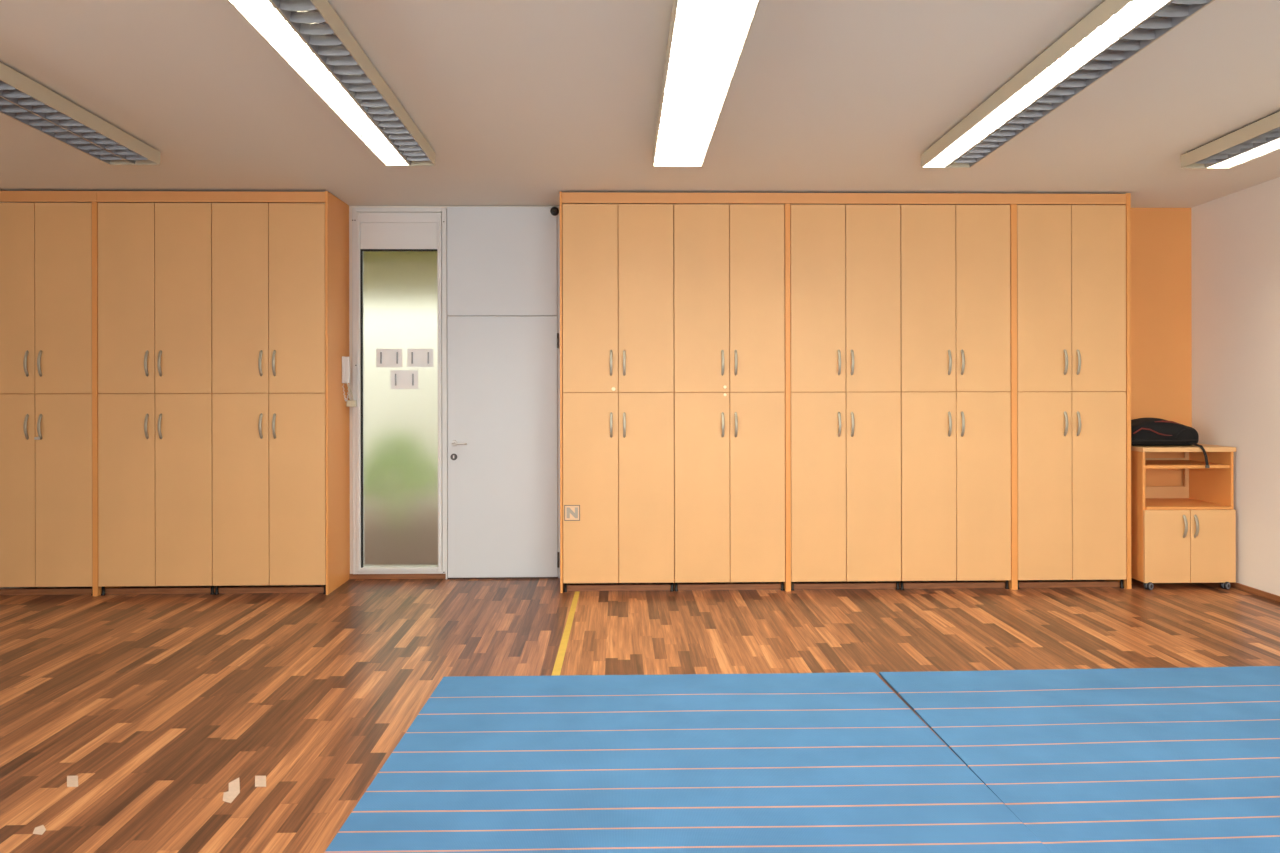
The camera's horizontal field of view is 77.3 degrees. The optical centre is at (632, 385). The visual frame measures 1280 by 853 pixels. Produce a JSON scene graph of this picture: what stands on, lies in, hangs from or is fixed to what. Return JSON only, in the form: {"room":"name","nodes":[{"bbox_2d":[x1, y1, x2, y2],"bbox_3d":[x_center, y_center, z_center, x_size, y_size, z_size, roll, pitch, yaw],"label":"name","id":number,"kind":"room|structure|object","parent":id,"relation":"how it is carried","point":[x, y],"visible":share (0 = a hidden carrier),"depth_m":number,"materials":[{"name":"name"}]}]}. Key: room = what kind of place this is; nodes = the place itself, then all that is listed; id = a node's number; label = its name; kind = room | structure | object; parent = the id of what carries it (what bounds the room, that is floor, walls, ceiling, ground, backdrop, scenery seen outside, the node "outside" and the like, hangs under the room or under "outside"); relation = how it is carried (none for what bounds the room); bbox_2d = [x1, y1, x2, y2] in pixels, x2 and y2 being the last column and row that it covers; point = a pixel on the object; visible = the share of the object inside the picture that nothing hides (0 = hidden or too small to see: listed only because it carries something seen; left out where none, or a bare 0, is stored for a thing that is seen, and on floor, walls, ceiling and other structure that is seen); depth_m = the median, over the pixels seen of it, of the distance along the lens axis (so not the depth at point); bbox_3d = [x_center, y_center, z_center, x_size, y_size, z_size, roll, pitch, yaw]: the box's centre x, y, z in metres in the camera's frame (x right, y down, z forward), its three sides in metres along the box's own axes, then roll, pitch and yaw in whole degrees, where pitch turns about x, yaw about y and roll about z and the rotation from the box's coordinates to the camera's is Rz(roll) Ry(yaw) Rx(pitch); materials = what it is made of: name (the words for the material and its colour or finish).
{"room":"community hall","nodes":[
{"label":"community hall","id":0,"kind":"room"},
{"bbox_2d":[0,0,1279,207],"bbox_3d":[-0.551,-1.645,2.040,10.585,0.487,8.900,0,0,-1],"label":"ceiling","id":1,"kind":"structure","parent":0,"point":[516,102],"depth_m":4.10,"materials":[{"name":"paint"}]},
{"bbox_2d":[0,62,160,164],"bbox_3d":[-3.029,-1.437,3.603,0.310,0.099,2.605,0,-2,-1],"label":"ceiling lamp","id":2,"kind":"object","parent":1,"relation":"attached to","point":[23,99],"visible":1,"depth_m":4.23,"materials":[{"name":"grey metal"}]},
{"bbox_2d":[227,0,435,165],"bbox_3d":[-1.349,-1.440,3.636,0.310,0.099,2.605,0,-2,-1],"label":"ceiling lamp","id":3,"kind":"object","parent":1,"relation":"attached to","point":[311,38],"visible":1,"depth_m":3.59,"materials":[{"name":"white metal"}]},
{"bbox_2d":[652,0,759,166],"bbox_3d":[0.301,-1.443,3.668,0.310,0.099,2.605,0,-2,-1],"label":"ceiling lamp","id":4,"kind":"object","parent":1,"relation":"attached to","point":[707,39],"visible":1,"depth_m":3.62,"materials":[{"name":"white metal"}]},
{"bbox_2d":[921,0,1214,167],"bbox_3d":[1.980,-1.447,3.701,0.310,0.099,2.605,0,-2,-1],"label":"ceiling lamp","id":5,"kind":"object","parent":1,"relation":"attached to","point":[1115,31],"visible":1,"depth_m":3.65,"materials":[{"name":"white metal"}]},
{"bbox_2d":[1181,111,1279,168],"bbox_3d":[3.625,-1.450,3.733,0.310,0.099,2.605,0,-2,-1],"label":"ceiling lamp","id":6,"kind":"object","parent":1,"relation":"attached to","point":[1261,137],"visible":1,"depth_m":4.71,"materials":[{"name":"white metal"}]},
{"bbox_2d":[0,578,1279,852],"bbox_3d":[-0.544,1.586,2.040,10.585,0.150,8.900,0,0,-1],"label":"floor","id":7,"kind":"structure","parent":0,"point":[156,703],"depth_m":4.46,"materials":[{"name":"laminate"}]},
{"bbox_2d":[33,825,45,834],"bbox_3d":[-2.017,1.513,2.717,0.072,0.001,0.037,0,0,43],"label":"scrap","id":8,"kind":"object","parent":7,"relation":"on","point":[40,830],"visible":1,"depth_m":2.72,"materials":[{"name":"white paper"}]},
{"bbox_2d":[0,203,92,595],"bbox_3d":[-4.303,0.101,5.963,0.812,2.835,0.484,0,0,-1],"label":"tall cabinet","id":9,"kind":"object","parent":7,"relation":"on","point":[46,248],"visible":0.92,"depth_m":5.75,"materials":[{"name":"brown wood"}]},
{"bbox_2d":[0,191,96,201],"bbox_3d":[-4.313,-1.359,5.758,0.905,0.078,0.018,0,0,-1],"label":"fascia","id":10,"kind":"object","parent":9,"relation":"on","point":[5,196],"visible":1,"depth_m":5.75,"materials":[{"name":"beige wood"}]},
{"bbox_2d":[67,776,77,786],"bbox_3d":[-2.143,1.514,3.059,0.035,0.001,0.129,0,0,-36],"label":"scrap","id":11,"kind":"object","parent":7,"relation":"on","point":[72,781],"visible":1,"depth_m":3.06,"materials":[{"name":"white paper"}]},
{"bbox_2d":[92,202,121,595],"bbox_3d":[-3.877,0.099,5.989,0.036,2.837,0.470,0,0,-1],"label":"panel","id":12,"kind":"object","parent":7,"relation":"on","point":[97,590],"visible":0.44,"depth_m":5.75,"materials":[{"name":"orange"}]},
{"bbox_2d":[98,203,214,594],"bbox_3d":[-3.451,0.099,5.980,0.812,2.835,0.484,0,0,-1],"label":"tall cabinet","id":13,"kind":"object","parent":7,"relation":"on","point":[155,487],"visible":0.96,"depth_m":5.77,"materials":[{"name":"brown wood"}]},
{"bbox_2d":[97,191,324,202],"bbox_3d":[-3.044,-1.362,5.783,1.630,0.078,0.018,0,0,-1],"label":"fascia","id":14,"kind":"object","parent":13,"relation":"on","point":[102,196],"visible":1,"depth_m":5.77,"materials":[{"name":"beige wood"}]},
{"bbox_2d":[223,778,239,802],"bbox_3d":[-1.497,1.512,2.986,0.055,0.001,0.200,0,0,-24],"label":"scrap","id":15,"kind":"object","parent":7,"relation":"on","point":[234,786],"visible":1,"depth_m":2.97,"materials":[{"name":"white paper"}]},
{"bbox_2d":[255,776,265,786],"bbox_3d":[-1.423,1.512,3.056,0.038,0.001,0.112,0,0,-25],"label":"scrap","id":16,"kind":"object","parent":7,"relation":"on","point":[260,781],"visible":1,"depth_m":3.05,"materials":[{"name":"white paper"}]},
{"bbox_2d":[212,203,325,594],"bbox_3d":[-2.637,0.098,5.996,0.812,2.835,0.484,0,0,-1],"label":"tall cabinet","id":17,"kind":"object","parent":7,"relation":"on","point":[269,423],"visible":0.92,"depth_m":5.78,"materials":[{"name":"brown wood"}]},
{"bbox_2d":[325,191,349,594],"bbox_3d":[-2.221,0.054,6.021,0.018,2.921,0.470,0,0,-1],"label":"panel","id":18,"kind":"object","parent":7,"relation":"on","point":[337,414],"visible":0.96,"depth_m":5.98,"materials":[{"name":"orange"}]},
{"bbox_2d":[342,356,349,400],"bbox_3d":[-2.184,-0.049,6.118,0.058,0.342,0.091,0,0,-1],"label":"intercom","id":19,"kind":"object","parent":18,"relation":"attached to","point":[345,360],"visible":1,"depth_m":6.08,"materials":[{"name":"white plastic"}]},
{"bbox_2d":[346,383,356,406],"bbox_3d":[-2.178,0.071,6.186,0.070,0.186,0.052,0,0,-1],"label":"junction box","id":20,"kind":"object","parent":18,"relation":"attached to","point":[349,403],"visible":0.95,"depth_m":6.17,"materials":[{"name":"beige plastic"}]},
{"bbox_2d":[559,192,564,592],"bbox_3d":[-0.528,0.051,6.054,0.017,2.921,0.470,0,0,-1],"label":"panel","id":21,"kind":"object","parent":7,"relation":"on","point":[560,193],"visible":0.5,"depth_m":5.82,"materials":[{"name":"orange"}]},
{"bbox_2d":[551,591,579,675],"bbox_3d":[-0.407,1.510,5.007,0.044,0.001,1.709,0,0,0],"label":"tape","id":22,"kind":"object","parent":7,"relation":"on","point":[562,649],"visible":1,"depth_m":4.75,"materials":[{"name":"yellow plastic"}]},
{"bbox_2d":[562,204,673,591],"bbox_3d":[-0.111,0.093,6.045,0.812,2.835,0.484,0,0,-1],"label":"tall cabinet","id":23,"kind":"object","parent":7,"relation":"on","point":[618,259],"visible":1,"depth_m":5.83,"materials":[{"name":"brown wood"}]},
{"bbox_2d":[562,192,1125,204],"bbox_3d":[1.561,-1.371,5.873,4.156,0.078,0.018,0,0,-1],"label":"fascia","id":24,"kind":"object","parent":23,"relation":"on","point":[567,197],"visible":1,"depth_m":5.86,"materials":[{"name":"beige wood"}]},
{"bbox_2d":[324,672,1050,852],"bbox_3d":[0.164,1.505,2.910,2.385,0.008,2.494,0,0,-1],"label":"floor mat","id":25,"kind":"object","parent":7,"relation":"on","point":[775,762],"visible":1,"depth_m":3.08,"materials":[{"name":"blue plastic"}]},
{"bbox_2d":[673,204,784,590],"bbox_3d":[0.703,0.091,6.061,0.812,2.835,0.484,0,0,-1],"label":"tall cabinet","id":26,"kind":"object","parent":7,"relation":"on","point":[729,261],"visible":0.98,"depth_m":5.85,"materials":[{"name":"brown wood"}]},
{"bbox_2d":[779,204,790,591],"bbox_3d":[1.130,0.089,6.086,0.039,2.837,0.470,0,0,-1],"label":"panel","id":27,"kind":"object","parent":7,"relation":"on","point":[787,584],"visible":0.48,"depth_m":5.85,"materials":[{"name":"orange"}]},
{"bbox_2d":[790,204,900,590],"bbox_3d":[1.557,0.089,6.077,0.812,2.835,0.484,0,0,-1],"label":"tall cabinet","id":28,"kind":"object","parent":7,"relation":"on","point":[845,278],"visible":0.95,"depth_m":5.86,"materials":[{"name":"brown wood"}]},
{"bbox_2d":[899,205,1010,589],"bbox_3d":[2.371,0.088,6.093,0.812,2.835,0.484,0,0,-1],"label":"tall cabinet","id":29,"kind":"object","parent":7,"relation":"on","point":[955,259],"visible":0.95,"depth_m":5.88,"materials":[{"name":"brown wood"}]},
{"bbox_2d":[994,204,1017,589],"bbox_3d":[2.801,0.086,6.119,0.044,2.837,0.470,0,0,-1],"label":"panel","id":30,"kind":"object","parent":7,"relation":"on","point":[1013,583],"visible":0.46,"depth_m":5.88,"materials":[{"name":"orange"}]},
{"bbox_2d":[1017,205,1125,588],"bbox_3d":[3.231,0.086,6.110,0.812,2.835,0.484,0,0,-1],"label":"tall cabinet","id":31,"kind":"object","parent":7,"relation":"on","point":[1071,259],"visible":0.94,"depth_m":5.90,"materials":[{"name":"brown wood"}]},
{"bbox_2d":[879,666,1279,852],"bbox_3d":[2.682,1.500,2.984,2.744,0.008,2.543,0,0,-1],"label":"floor mat","id":32,"kind":"object","parent":7,"relation":"on","point":[1187,759],"visible":1,"depth_m":3.29,"materials":[{"name":"blue plastic"}]},
{"bbox_2d":[1106,193,1130,588],"bbox_3d":[3.654,0.042,6.135,0.031,2.921,0.470,0,0,-1],"label":"panel","id":33,"kind":"object","parent":7,"relation":"on","point":[1127,582],"visible":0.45,"depth_m":5.90,"materials":[{"name":"orange"}]},
{"bbox_2d":[1131,443,1235,589],"bbox_3d":[4.091,0.979,6.098,0.694,1.046,0.490,0,0,-1],"label":"cart","id":34,"kind":"object","parent":7,"relation":"on","point":[1186,533],"visible":0.84,"depth_m":5.89,"materials":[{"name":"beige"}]},
{"bbox_2d":[1131,418,1209,467],"bbox_3d":[3.971,0.425,6.049,0.563,0.363,0.372,0,0,-1],"label":"backpack","id":35,"kind":"object","parent":34,"relation":"on","point":[1144,431],"visible":0.83,"depth_m":5.94,"materials":[{"name":"black fabric"}]},
{"bbox_2d":[1145,460,1229,468],"bbox_3d":[4.091,0.602,6.120,0.638,0.024,0.418,0,0,-1],"label":"shelf","id":36,"kind":"object","parent":34,"relation":"attached to","point":[1149,464],"depth_m":5.97,"materials":[{"name":"orange"}]},
{"bbox_2d":[349,206,1191,573],"bbox_3d":[-0.582,0.021,6.370,10.285,3.020,0.160,0,0,-1],"label":"wall","id":37,"kind":"structure","parent":0,"point":[1161,292],"depth_m":6.38,"materials":[{"name":"orange paint"}]},
{"bbox_2d":[349,573,445,578],"bbox_3d":[-1.840,1.493,6.257,0.749,0.042,0.016,0,0,-1],"label":"baseboard","id":38,"kind":"structure","parent":37,"relation":"attached to","point":[351,576],"depth_m":6.25,"materials":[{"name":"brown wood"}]},
{"bbox_2d":[352,208,445,573],"bbox_3d":[-1.822,0.042,6.281,0.730,2.857,0.129,0,0,-1],"label":"window","id":39,"kind":"structure","parent":37,"relation":"in","point":[398,254],"depth_m":6.25,"materials":[{"name":"white glass"}]},
{"bbox_2d":[376,349,401,366],"bbox_3d":[-1.903,-0.214,6.244,0.202,0.145,0.012,0,0,-1],"label":"card","id":40,"kind":"object","parent":39,"relation":"attached to","point":[384,357],"visible":1,"depth_m":6.25,"materials":[{"name":"white paper"}]},
{"bbox_2d":[390,370,417,388],"bbox_3d":[-1.786,-0.044,6.246,0.216,0.149,0.012,0,0,-1],"label":"card","id":41,"kind":"object","parent":39,"relation":"attached to","point":[399,379],"visible":1,"depth_m":6.25,"materials":[{"name":"white paper"}]},
{"bbox_2d":[407,349,432,366],"bbox_3d":[-1.662,-0.214,6.249,0.202,0.145,0.012,0,0,-1],"label":"card","id":42,"kind":"object","parent":39,"relation":"attached to","point":[415,357],"visible":1,"depth_m":6.25,"materials":[{"name":"white paper"}]},
{"bbox_2d":[445,208,447,578],"bbox_3d":[-1.458,0.065,6.255,0.012,2.895,0.036,0,0,-1],"label":"post","id":43,"kind":"object","parent":37,"relation":"attached to","point":[446,315],"visible":1,"depth_m":6.24,"materials":[{"name":"white plastic"}]},
{"bbox_2d":[447,207,556,315],"bbox_3d":[-1.022,-0.970,6.263,0.856,0.847,0.032,0,0,-1],"label":"panel","id":44,"kind":"object","parent":37,"relation":"attached to","point":[502,261],"visible":0.91,"depth_m":6.25,"materials":[{"name":"white paint"}]},
{"bbox_2d":[549,206,559,216],"bbox_3d":[-0.610,-1.357,6.231,0.084,0.084,0.048,0,0,-1],"label":"sensor","id":45,"kind":"object","parent":44,"relation":"attached to","point":[554,211],"visible":0.99,"depth_m":6.22,"materials":[{"name":"black plastic"}]},
{"bbox_2d":[447,316,558,577],"bbox_3d":[-1.012,0.480,6.232,0.870,2.040,0.094,0,0,-1],"label":"door","id":46,"kind":"structure","parent":37,"relation":"in","point":[502,371],"depth_m":6.25,"materials":[{"name":"white paint"}]},
{"bbox_2d":[448,577,557,578],"bbox_3d":[-1.017,1.508,6.266,0.856,0.009,0.030,0,0,-1],"label":"trim","id":47,"kind":"structure","parent":37,"relation":"attached to","point":[487,577],"depth_m":6.26,"materials":[{"name":"brown"}]},
{"bbox_2d":[557,208,559,577],"bbox_3d":[-0.557,0.059,6.280,0.069,2.905,0.020,0,0,-1],"label":"trim","id":48,"kind":"structure","parent":37,"relation":"attached to","point":[558,217],"depth_m":6.27,"materials":[{"name":"white paint"}]},
{"bbox_2d":[1191,177,1279,595],"bbox_3d":[4.617,-0.099,2.220,0.150,3.200,8.660,0,0,-1],"label":"wall","id":49,"kind":"structure","parent":0,"point":[1235,237],"depth_m":5.84,"materials":[{"name":"white paint"}]},
{"bbox_2d":[1230,582,1279,602],"bbox_3d":[4.540,1.480,2.139,0.014,0.042,8.500,0,0,-1],"label":"baseboard","id":50,"kind":"structure","parent":49,"relation":"attached to","point":[1252,590],"depth_m":5.73,"materials":[{"name":"brown wood"}]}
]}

